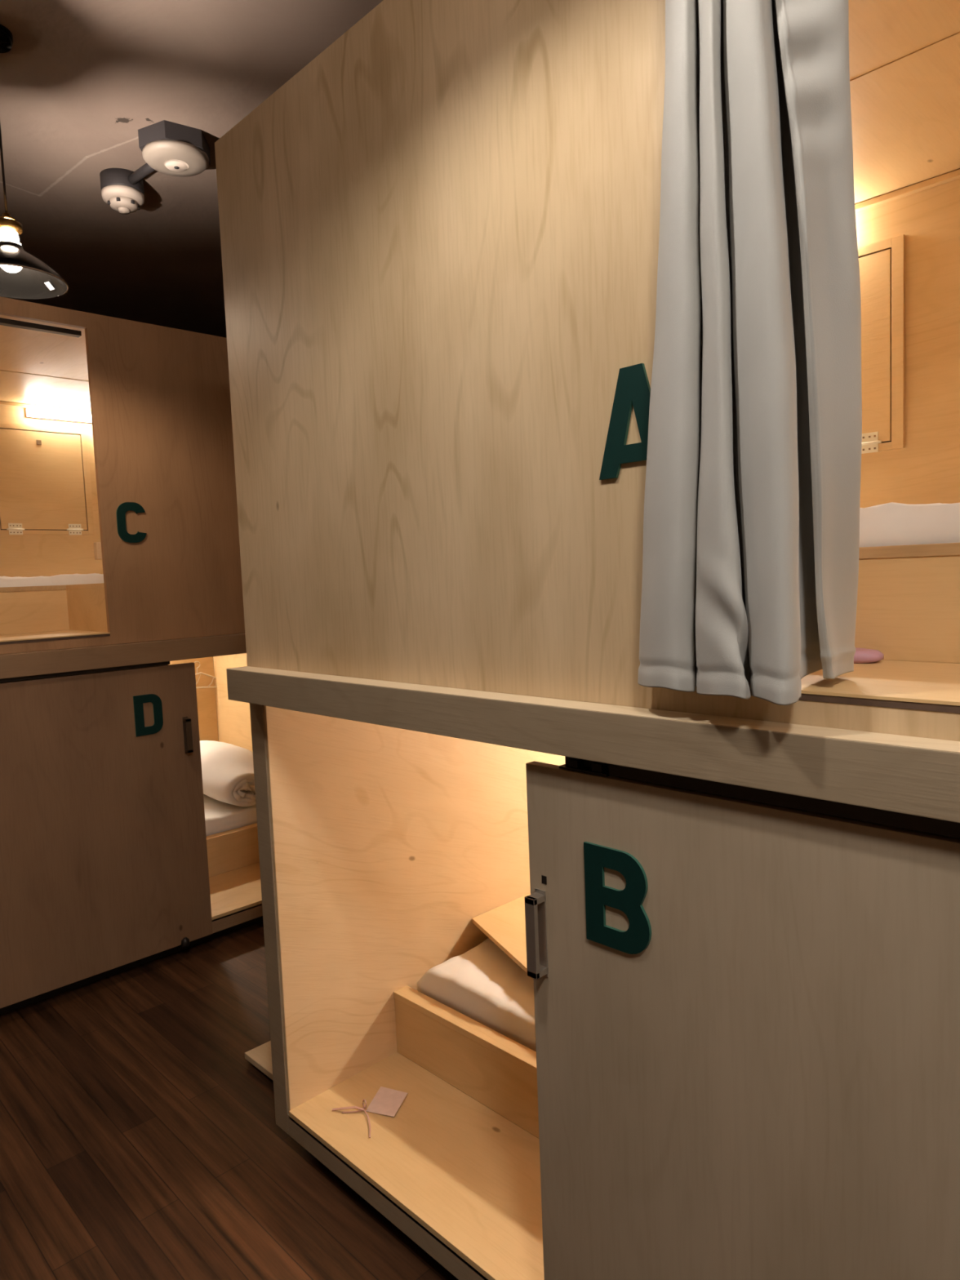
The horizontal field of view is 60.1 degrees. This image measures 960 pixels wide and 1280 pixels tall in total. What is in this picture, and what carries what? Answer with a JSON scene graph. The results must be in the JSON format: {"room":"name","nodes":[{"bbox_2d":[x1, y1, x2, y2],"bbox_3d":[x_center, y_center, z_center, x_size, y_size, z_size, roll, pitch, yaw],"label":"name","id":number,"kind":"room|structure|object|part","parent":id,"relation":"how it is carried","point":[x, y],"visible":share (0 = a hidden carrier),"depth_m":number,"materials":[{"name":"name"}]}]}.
{"room":"dormitory","nodes":[
{"label":"dormitory","id":0,"kind":"room"},
{"bbox_2d":[0,0,382,337],"bbox_3d":[-0.539,-1.651,1.432,5.300,0.100,7.500,-7,6,-44],"label":"ceiling","id":1,"kind":"structure","parent":0,"point":[79,79],"depth_m":2.65,"materials":[{"name":"brown paint"}]},
{"bbox_2d":[0,23,68,298],"bbox_3d":[-1.300,-1.309,2.258,0.279,0.654,0.279,-7,6,-44],"label":"pendant lamp","id":2,"kind":"object","parent":1,"relation":"hanging from","point":[23,275],"visible":1,"depth_m":2.27,"materials":[{"name":"black metal"}]},
{"bbox_3d":[-1.303,-1.392,2.251,0.006,0.457,0.006,-7,6,-44],"label":"cord","id":3,"kind":"part","parent":2,"relation":"part of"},
{"bbox_2d":[0,227,21,244],"bbox_3d":[-1.292,-1.102,2.274,0.060,0.040,0.060,-7,6,-44],"label":"bulb","id":4,"kind":"object","parent":2,"relation":"attached to","point":[8,236],"depth_m":2.25,"materials":[{"name":"white glass"}]},
{"bbox_3d":[-1.289,-1.044,2.279,0.062,0.066,0.062,-7,6,-44],"label":"bulb","id":5,"kind":"part","parent":2,"relation":"part of","materials":[{"name":"white glass"}]},
{"bbox_3d":[-1.289,-1.032,2.280,0.276,0.098,0.276,-7,6,-44],"label":"lamp shade","id":6,"kind":"part","parent":2,"relation":"part of","materials":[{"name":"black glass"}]},
{"bbox_2d":[99,168,144,214],"bbox_3d":[-1.316,-1.639,3.060,0.148,0.125,0.148,-7,6,-44],"label":"smoke detector","id":7,"kind":"object","parent":1,"relation":"attached to","point":[123,197],"visible":0.99,"depth_m":3.01,"materials":[{"name":"white plastic"}]},
{"bbox_2d":[128,120,210,184],"bbox_3d":[-1.111,-1.645,2.844,0.415,0.094,0.212,0,5,24],"label":"fire alarm","id":8,"kind":"object","parent":1,"relation":"attached to","point":[166,147],"visible":1,"depth_m":2.75,"materials":[{"name":"plastic"}]},
{"bbox_2d":[0,921,458,1279],"bbox_3d":[-0.421,1.337,1.674,5.300,0.100,7.500,-7,6,-44],"label":"floor","id":9,"kind":"structure","parent":0,"point":[140,1140],"depth_m":2.07,"materials":[{"name":"brown wood"}]},
{"bbox_2d":[0,633,312,1014],"bbox_3d":[-1.671,0.597,3.551,2.050,1.170,1.517,-7,6,-44],"label":"pod","id":10,"kind":"object","parent":9,"relation":"on","point":[109,865],"visible":0.59,"depth_m":2.90,"materials":[{"name":"brown wood"}]},
{"bbox_3d":[-1.511,0.622,2.743,1.050,1.031,0.020,-7,6,-44],"label":"panel","id":11,"kind":"part","parent":10,"relation":"part of","materials":[{"name":"brown wood"}]},
{"bbox_3d":[-1.407,0.647,2.802,0.996,1.046,0.020,-7,6,-44],"label":"sliding door","id":12,"kind":"part","parent":10,"relation":"part of","materials":[{"name":"brown wood"}]},
{"bbox_2d":[0,296,246,679],"bbox_3d":[-1.722,-0.543,3.465,2.050,1.211,1.500,-7,6,-44],"label":"pod","id":13,"kind":"object","parent":10,"relation":"on","point":[165,544],"visible":0.72,"depth_m":3.05,"materials":[{"name":"brown wood"}]},
{"bbox_3d":[-1.514,-0.214,3.292,1.950,0.018,0.047,-7,6,-44],"label":"bed rail","id":14,"kind":"part","parent":13,"relation":"part of","materials":[{"name":"beige wood"}]},
{"bbox_2d":[0,422,94,534],"bbox_3d":[-2.135,-0.776,4.045,0.458,0.524,0.018,-7,6,-44],"label":"upper cabinet","id":15,"kind":"object","parent":13,"relation":"attached to","point":[46,486],"visible":1,"depth_m":4.05,"materials":[{"name":"brown wood"}]},
{"bbox_2d":[0,573,103,587],"bbox_3d":[-1.871,-0.247,3.646,1.920,0.071,0.930,-7,6,-44],"label":"mattress","id":16,"kind":"object","parent":13,"relation":"on","point":[67,579],"visible":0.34,"depth_m":3.22,"materials":[{"name":"white fabric"}]},
{"bbox_3d":[-1.606,0.018,2.622,0.848,0.008,0.022,-7,6,-44],"label":"opening sill","id":17,"kind":"part","parent":13,"relation":"part of","materials":[{"name":"brown wood"}]},
{"bbox_2d":[25,408,92,423],"bbox_3d":[-1.982,-1.113,4.162,0.531,0.038,0.045,-7,6,-44],"label":"light","id":18,"kind":"object","parent":13,"relation":"attached to","point":[32,413],"visible":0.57,"depth_m":4.06,"materials":[{"name":"white plastic"}]},
{"bbox_2d":[66,582,104,589],"bbox_3d":[-1.060,-0.243,3.432,1.102,0.018,0.390,-7,6,-44],"label":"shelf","id":19,"kind":"object","parent":13,"relation":"attached to","point":[86,586],"depth_m":3.03,"materials":[{"name":"brown wood"}]},
{"bbox_3d":[-1.082,0.354,3.075,0.020,0.137,0.028,-7,6,-44],"label":"door handle","id":20,"kind":"part","parent":10,"relation":"part of","materials":[{"name":"brown metal"}]},
{"bbox_2d":[194,661,217,688],"bbox_3d":[-1.571,0.202,4.629,0.377,0.170,0.009,-7,6,-44],"label":"wire hanger","id":21,"kind":"object","parent":10,"relation":"hanging from","point":[200,673],"visible":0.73,"depth_m":4.64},
{"bbox_2d":[203,793,257,835],"bbox_3d":[-1.839,0.868,3.728,1.890,0.095,0.925,-7,6,-44],"label":"mattress","id":22,"kind":"object","parent":10,"relation":"on","point":[220,816],"visible":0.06,"depth_m":3.82,"materials":[{"name":"white fabric"}]},
{"bbox_2d":[200,740,255,806],"bbox_3d":[-1.286,0.648,4.082,0.380,0.247,0.659,-7,6,-44],"label":"duvet","id":23,"kind":"object","parent":22,"relation":"on","point":[227,769],"visible":0.73,"depth_m":3.89,"materials":[{"name":"white fabric"}]},
{"bbox_3d":[-1.483,0.913,3.384,1.932,0.018,0.047,-7,6,-44],"label":"bed rail","id":24,"kind":"part","parent":10,"relation":"part of","materials":[{"name":"brown wood"}]},
{"bbox_3d":[-1.194,1.126,3.082,1.990,0.054,0.035,-7,6,-44],"label":"board","id":25,"kind":"part","parent":10,"relation":"part of","materials":[{"name":"brown wood"}]},
{"bbox_2d":[244,1040,273,1080],"bbox_3d":[-0.398,1.208,2.457,0.457,0.030,0.363,-7,6,-44],"label":"board","id":26,"kind":"object","parent":9,"relation":"on","point":[260,1056],"visible":0.13,"depth_m":2.40,"materials":[{"name":"brown wood"}]},
{"bbox_2d":[249,659,959,1279],"bbox_3d":[0.686,0.647,1.784,1.517,1.170,2.050,-7,6,-44],"label":"pod","id":27,"kind":"object","parent":9,"relation":"on","point":[744,1064],"visible":0.81,"depth_m":1.22,"materials":[{"name":"brown wood"}]},
{"bbox_3d":[-0.494,0.667,2.022,0.045,1.085,0.060,-7,6,-44],"label":"corner post","id":28,"kind":"part","parent":27,"relation":"part of","materials":[{"name":"brown wood"}]},
{"bbox_2d":[332,1086,407,1137],"bbox_3d":[-0.251,1.123,2.015,0.163,0.026,0.152,-7,6,-44],"label":"card","id":29,"kind":"object","parent":27,"relation":"on","point":[387,1101],"visible":1,"depth_m":2.02,"materials":[{"name":"white paper"}]},
{"bbox_3d":[0.239,1.211,1.328,0.035,0.054,1.990,-7,6,-44],"label":"board","id":30,"kind":"part","parent":27,"relation":"part of","materials":[{"name":"brown wood"}]},
{"bbox_3d":[0.459,0.984,1.563,0.047,0.018,1.932,-7,6,-44],"label":"bed rail","id":31,"kind":"part","parent":27,"relation":"part of","materials":[{"name":"brown wood"}]},
{"bbox_2d":[417,937,536,1051],"bbox_3d":[0.796,0.922,1.883,0.850,0.078,1.902,-7,6,-44],"label":"mattress","id":32,"kind":"object","parent":27,"relation":"on","point":[482,984],"visible":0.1,"depth_m":2.16,"materials":[{"name":"white fabric"}]},
{"bbox_2d":[471,893,533,979],"bbox_3d":[0.257,0.825,2.374,0.490,0.031,0.764,-4,5,-19],"label":"board","id":33,"kind":"object","parent":32,"relation":"on","point":[504,925],"visible":0.21,"depth_m":2.37,"materials":[{"name":"brown wood"}]},
{"bbox_3d":[0.089,0.464,1.305,0.028,0.140,0.020,-7,6,-44],"label":"door handle","id":34,"kind":"part","parent":27,"relation":"part of","materials":[{"name":"metal"}]},
{"bbox_2d":[214,0,959,822],"bbox_3d":[0.641,-0.525,1.690,1.514,1.268,2.050,-7,6,-44],"label":"pod","id":35,"kind":"object","parent":27,"relation":"on","point":[440,233],"visible":0.82,"depth_m":1.38,"materials":[{"name":"brown wood"}]},
{"bbox_2d":[638,0,862,705],"bbox_3d":[0.524,-0.473,0.821,0.230,1.091,0.856,-6,6,-41],"label":"curtain","id":36,"kind":"object","parent":35,"relation":"hanging from","point":[752,499],"visible":1,"depth_m":0.95,"materials":[{"name":"grey fabric"}]},
{"bbox_3d":[0.582,0.076,0.828,0.022,0.008,0.765,-7,6,-44],"label":"opening sill","id":37,"kind":"part","parent":35,"relation":"part of","materials":[{"name":"brown wood"}]},
{"bbox_2d":[853,648,884,663],"bbox_3d":[0.525,0.021,1.305,0.066,0.019,0.206,-7,6,-44],"label":"pouch","id":38,"kind":"object","parent":35,"relation":"on","point":[862,655],"visible":0.27,"depth_m":1.23,"materials":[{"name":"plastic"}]},
{"bbox_2d":[857,234,905,453],"bbox_3d":[0.958,-0.794,2.364,0.018,0.553,0.468,-7,6,-44],"label":"folding table","id":39,"kind":"object","parent":35,"relation":"attached to","point":[882,264],"visible":0.29,"depth_m":2.23,"materials":[{"name":"brown wood"}]},
{"bbox_3d":[0.960,-0.794,2.366,0.009,0.500,0.400,-7,6,-44],"label":"cabinet door","id":40,"kind":"part","parent":39,"relation":"part of","materials":[{"name":"brown wood"}]},
{"bbox_3d":[0.415,-0.144,1.485,0.047,0.018,1.950,-7,6,-44],"label":"bed rail","id":41,"kind":"part","parent":35,"relation":"part of","materials":[{"name":"beige wood"}]},
{"bbox_2d":[859,502,959,546],"bbox_3d":[0.798,-0.221,1.849,1.000,0.097,1.920,-7,6,-44],"label":"mattress","id":42,"kind":"object","parent":35,"relation":"on","point":[889,524],"visible":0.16,"depth_m":1.28,"materials":[{"name":"white fabric"}]},
{"bbox_3d":[0.473,0.728,0.976,0.020,1.040,1.069,-7,6,-44],"label":"sliding door","id":43,"kind":"part","parent":27,"relation":"part of","materials":[{"name":"brown wood"}]}
]}

